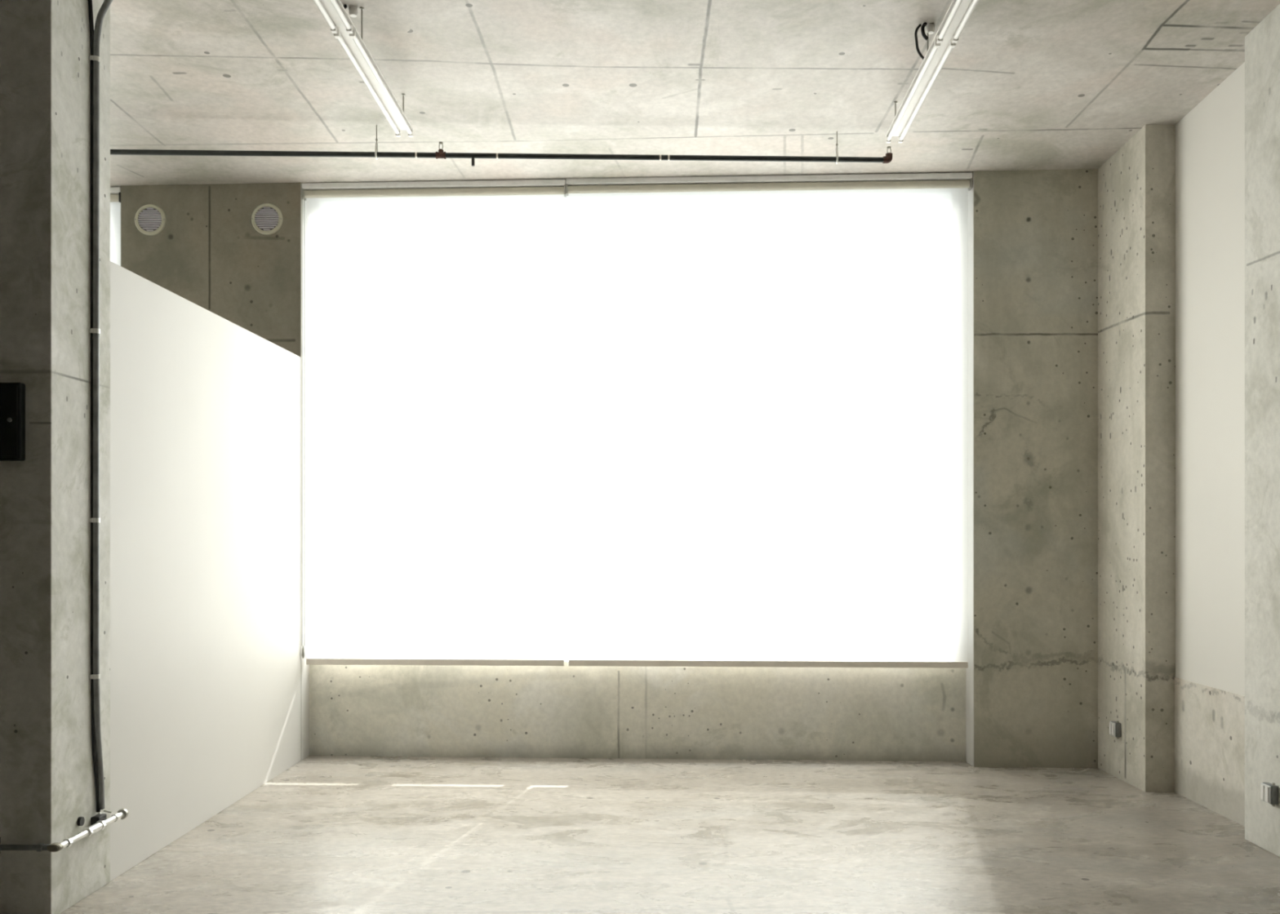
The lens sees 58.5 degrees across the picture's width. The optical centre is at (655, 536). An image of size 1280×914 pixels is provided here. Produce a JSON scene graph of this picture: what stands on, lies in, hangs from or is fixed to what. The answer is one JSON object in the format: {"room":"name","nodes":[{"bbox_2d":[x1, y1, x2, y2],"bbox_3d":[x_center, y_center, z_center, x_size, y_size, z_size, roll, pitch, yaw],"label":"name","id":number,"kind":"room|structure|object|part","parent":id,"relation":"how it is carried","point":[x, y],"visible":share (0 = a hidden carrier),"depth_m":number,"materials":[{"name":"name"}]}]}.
{"room":"empty concrete studio","nodes":[
{"label":"empty concrete studio","id":0,"kind":"room"},
{"bbox_2d":[0,0,110,913],"bbox_3d":[-4.152,-0.507,4.399,3.895,3.814,0.455,0,0,0],"label":"column","id":1,"kind":"structure","parent":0,"point":[47,778],"depth_m":4.17,"materials":[{"name":"concrete"}]},
{"bbox_2d":[0,382,25,461],"bbox_3d":[-2.446,-0.416,4.147,0.300,0.282,0.047,0,0,0],"label":"switch box","id":2,"kind":"object","parent":1,"relation":"attached to","point":[12,395],"visible":1,"depth_m":4.13,"materials":[{"name":"black plastic"}]},
{"bbox_3d":[-2.343,-0.305,4.128,0.057,0.030,0.004,0,0,0],"label":"label plate","id":3,"kind":"part","parent":2,"relation":"part of","materials":[{"name":"black plastic"}]},
{"bbox_3d":[-2.446,-0.416,4.133,0.280,0.262,0.005,0,0,0],"label":"lid","id":4,"kind":"part","parent":2,"relation":"part of","materials":[{"name":"black ceramic"}]},
{"bbox_2d":[0,808,128,853],"bbox_3d":[-2.571,1.113,4.387,0.858,0.090,0.526,0,0,0],"label":"conduit","id":5,"kind":"object","parent":1,"relation":"attached to","point":[99,822],"visible":1,"depth_m":4.33,"materials":[{"name":"metal"}]},
{"bbox_2d":[88,0,100,812],"bbox_3d":[-2.196,-0.631,4.461,0.018,3.437,0.102,0,0,0],"label":"cable","id":6,"kind":"object","parent":1,"relation":"attached to","point":[90,2],"visible":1,"depth_m":4.46,"materials":[{"name":"black rubber"}]},
{"bbox_2d":[88,0,113,809],"bbox_3d":[-2.108,-0.632,4.619,0.088,3.419,0.380,0,0,23],"label":"conduit","id":7,"kind":"object","parent":1,"relation":"attached to","point":[103,10],"visible":1,"depth_m":4.46,"materials":[{"name":"grey metal"}]},
{"bbox_2d":[110,261,301,881],"bbox_3d":[-2.271,0.142,5.872,0.128,2.516,2.493,0,0,0],"label":"wall partition","id":8,"kind":"structure","parent":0,"point":[206,410],"depth_m":5.50,"materials":[{"name":"white paint"}]},
{"bbox_2d":[300,182,309,760],"bbox_3d":[-2.208,-0.427,7.207,0.004,3.654,0.166,0,0,0],"label":"trim","id":9,"kind":"structure","parent":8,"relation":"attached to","point":[304,668],"depth_m":7.18,"materials":[{"name":"white paint"}]},
{"bbox_2d":[120,182,300,356],"bbox_3d":[-2.783,-0.427,7.268,1.157,3.654,0.240,0,0,3],"label":"wall","id":10,"kind":"structure","parent":0,"point":[209,252],"depth_m":7.14,"materials":[{"name":"concrete"}]},
{"bbox_2d":[134,204,166,235],"bbox_3d":[-3.162,-1.982,7.155,0.196,0.196,0.020,0,0,0],"label":"air vent","id":11,"kind":"object","parent":10,"relation":"in","point":[148,219],"visible":1,"depth_m":7.15,"materials":[{"name":"plastic"}]},
{"bbox_2d":[251,203,283,235],"bbox_3d":[-2.420,-1.978,7.121,0.196,0.196,0.020,0,0,0],"label":"air vent","id":12,"kind":"object","parent":10,"relation":"in","point":[264,218],"visible":1,"depth_m":7.12,"materials":[{"name":"plastic"}]},
{"bbox_2d":[309,659,965,761],"bbox_3d":[-0.138,1.090,7.320,4.160,0.620,0.252,0,0,3],"label":"wall","id":13,"kind":"structure","parent":0,"point":[908,714],"depth_m":7.19,"materials":[{"name":"concrete"}]},
{"bbox_2d":[60,755,1279,913],"bbox_3d":[-1.500,1.500,1.800,9.400,0.200,12.000,0,0,0],"label":"floor","id":14,"kind":"structure","parent":0,"point":[326,834],"depth_m":5.14,"materials":[{"name":"grey concrete"}]},
{"bbox_2d":[110,0,1279,187],"bbox_3d":[-1.500,-2.650,1.653,9.400,0.932,11.705,0,0,0],"label":"ceiling","id":15,"kind":"structure","parent":0,"point":[1024,85],"depth_m":5.72,"materials":[{"name":"concrete"}]},
{"bbox_2d":[110,186,120,266],"bbox_3d":[-4.630,-0.695,7.266,2.544,3.002,0.062,0,0,3],"label":"roller blind","id":16,"kind":"object","parent":15,"relation":"hanging from","point":[115,192],"visible":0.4,"depth_m":7.23,"materials":[{"name":"white fabric"}]},
{"bbox_3d":[-4.630,-2.177,7.261,2.545,0.037,0.052,0,0,3],"label":"head rail","id":17,"kind":"part","parent":16,"relation":"part of","materials":[{"name":"white metal"}]},
{"bbox_2d":[313,0,413,137],"bbox_3d":[-1.302,-2.230,4.702,0.138,0.327,2.432,0,0,-1],"label":"fluorescent light","id":18,"kind":"object","parent":15,"relation":"hanging from","point":[334,12],"visible":1,"depth_m":5.01,"materials":[{"name":"white metal"}]},
{"bbox_2d":[330,24,337,33],"bbox_3d":[-1.317,-2.083,4.683,0.022,0.034,0.028,0,0,-1],"label":"socket","id":19,"kind":"object","parent":18,"relation":"attached to","point":[334,29],"depth_m":4.67,"materials":[{"name":"white plastic"}]},
{"bbox_2d":[333,29,340,38],"bbox_3d":[-1.317,-2.083,4.732,0.022,0.034,0.028,0,0,-1],"label":"socket","id":20,"kind":"object","parent":18,"relation":"attached to","point":[337,35],"depth_m":4.72,"materials":[{"name":"white plastic"}]},
{"bbox_2d":[346,23,352,33],"bbox_3d":[-1.252,-2.083,4.684,0.022,0.034,0.028,0,0,-1],"label":"socket","id":21,"kind":"object","parent":18,"relation":"attached to","point":[349,29],"depth_m":4.67,"materials":[{"name":"white plastic"}]},
{"bbox_2d":[349,28,355,38],"bbox_3d":[-1.253,-2.083,4.733,0.022,0.034,0.028,0,0,-1],"label":"socket","id":22,"kind":"object","parent":18,"relation":"attached to","point":[353,35],"depth_m":4.72,"materials":[{"name":"white plastic"}]},
{"bbox_2d":[301,179,565,666],"bbox_3d":[-1.379,-0.699,7.107,1.654,3.010,0.081,0,0,3],"label":"roller blind","id":23,"kind":"object","parent":15,"relation":"hanging from","point":[436,310],"visible":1,"depth_m":7.14,"materials":[{"name":"white fabric"}]},
{"bbox_3d":[-2.191,-0.726,7.113,0.018,2.833,0.004,0,0,0],"label":"pull chain","id":24,"kind":"part","parent":23,"relation":"part of","materials":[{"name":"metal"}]},
{"bbox_3d":[-1.379,-2.185,7.111,1.654,0.037,0.052,0,0,3],"label":"head rail","id":25,"kind":"part","parent":23,"relation":"part of","materials":[{"name":"white metal"}]},
{"bbox_2d":[110,124,892,166],"bbox_3d":[-1.991,-2.143,6.244,6.624,0.216,0.049,0,0,-2],"label":"pipe","id":26,"kind":"object","parent":15,"relation":"hanging from","point":[440,154],"visible":1,"depth_m":6.27,"materials":[{"name":"metal"}]},
{"bbox_2d":[565,172,972,668],"bbox_3d":[0.688,-0.701,7.021,2.482,3.015,0.062,0,0,3],"label":"roller blind","id":27,"kind":"object","parent":15,"relation":"hanging from","point":[767,375],"visible":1,"depth_m":7.04,"materials":[{"name":"white fabric"}]},
{"bbox_3d":[0.687,-2.190,7.016,2.482,0.037,0.052,0,0,3],"label":"head rail","id":28,"kind":"part","parent":27,"relation":"part of","materials":[{"name":"white metal"}]},
{"bbox_2d":[885,0,978,143],"bbox_3d":[1.215,-2.227,4.794,0.116,0.322,2.432,0,0,2],"label":"fluorescent light","id":29,"kind":"object","parent":15,"relation":"hanging from","point":[959,11],"visible":1,"depth_m":5.11,"materials":[{"name":"white metal"}]},
{"bbox_2d":[933,39,940,48],"bbox_3d":[1.191,-2.083,4.826,0.022,0.034,0.028,0,0,2],"label":"socket","id":30,"kind":"object","parent":29,"relation":"attached to","point":[935,45],"depth_m":4.82,"materials":[{"name":"white plastic"}]},
{"bbox_2d":[936,33,942,43],"bbox_3d":[1.190,-2.083,4.777,0.022,0.034,0.028,0,0,2],"label":"socket","id":31,"kind":"object","parent":29,"relation":"attached to","point":[939,39],"depth_m":4.76,"materials":[{"name":"white plastic"}]},
{"bbox_2d":[949,39,955,48],"bbox_3d":[1.255,-2.083,4.824,0.022,0.034,0.028,0,0,2],"label":"socket","id":32,"kind":"object","parent":29,"relation":"attached to","point":[951,45],"depth_m":4.81,"materials":[{"name":"white plastic"}]},
{"bbox_2d":[951,34,958,43],"bbox_3d":[1.254,-2.083,4.775,0.022,0.034,0.028,0,0,2],"label":"socket","id":33,"kind":"object","parent":29,"relation":"attached to","point":[954,39],"depth_m":4.77,"materials":[{"name":"white plastic"}]},
{"bbox_2d":[973,168,1097,768],"bbox_3d":[2.417,-0.434,7.029,0.978,3.667,0.240,0,0,3],"label":"wall","id":34,"kind":"structure","parent":0,"point":[1036,231],"depth_m":6.91,"materials":[{"name":"concrete"}]},
{"bbox_2d":[965,171,973,767],"bbox_3d":[1.932,-0.432,7.016,0.004,3.665,0.166,0,0,0],"label":"trim","id":35,"kind":"structure","parent":34,"relation":"attached to","point":[970,671],"depth_m":6.99,"materials":[{"name":"white paint"}]},
{"bbox_2d":[1097,124,1175,792],"bbox_3d":[2.830,-0.451,6.775,0.320,3.702,1.050,0,0,0],"label":"wall","id":36,"kind":"structure","parent":0,"point":[1136,185],"depth_m":6.38,"materials":[{"name":"concrete"}]},
{"bbox_2d":[1109,720,1120,738],"bbox_3d":[2.655,1.114,6.600,0.043,0.103,0.080,0,0,0],"label":"outlet box","id":37,"kind":"object","parent":36,"relation":"attached to","point":[1114,726],"visible":1,"depth_m":6.56,"materials":[{"name":"grey metal"}]},
{"bbox_3d":[2.641,1.114,6.600,0.006,0.078,0.076,0,0,0],"label":"plate","id":38,"kind":"part","parent":37,"relation":"part of","materials":[{"name":"grey plastic"}]},
{"bbox_2d":[1174,62,1244,826],"bbox_3d":[2.995,-0.728,1.125,0.310,4.255,10.250,0,0,0],"label":"wall","id":39,"kind":"structure","parent":0,"point":[1210,139],"depth_m":5.84,"materials":[{"name":"white paint"}]},
{"bbox_2d":[1244,4,1279,857],"bbox_3d":[2.860,-0.499,4.864,0.280,3.798,0.827,0,0,0],"label":"wall","id":40,"kind":"structure","parent":0,"point":[1262,43],"depth_m":5.13,"materials":[{"name":"concrete"}]},
{"bbox_2d":[1260,782,1278,806],"bbox_3d":[2.699,1.131,5.025,0.043,0.103,0.080,0,0,0],"label":"outlet box","id":41,"kind":"object","parent":40,"relation":"attached to","point":[1268,792],"visible":1,"depth_m":5.00,"materials":[{"name":"grey metal"}]},
{"bbox_3d":[2.685,1.131,5.025,0.006,0.078,0.076,0,0,0],"label":"plate","id":42,"kind":"part","parent":41,"relation":"part of","materials":[{"name":"grey plastic"}]}
]}

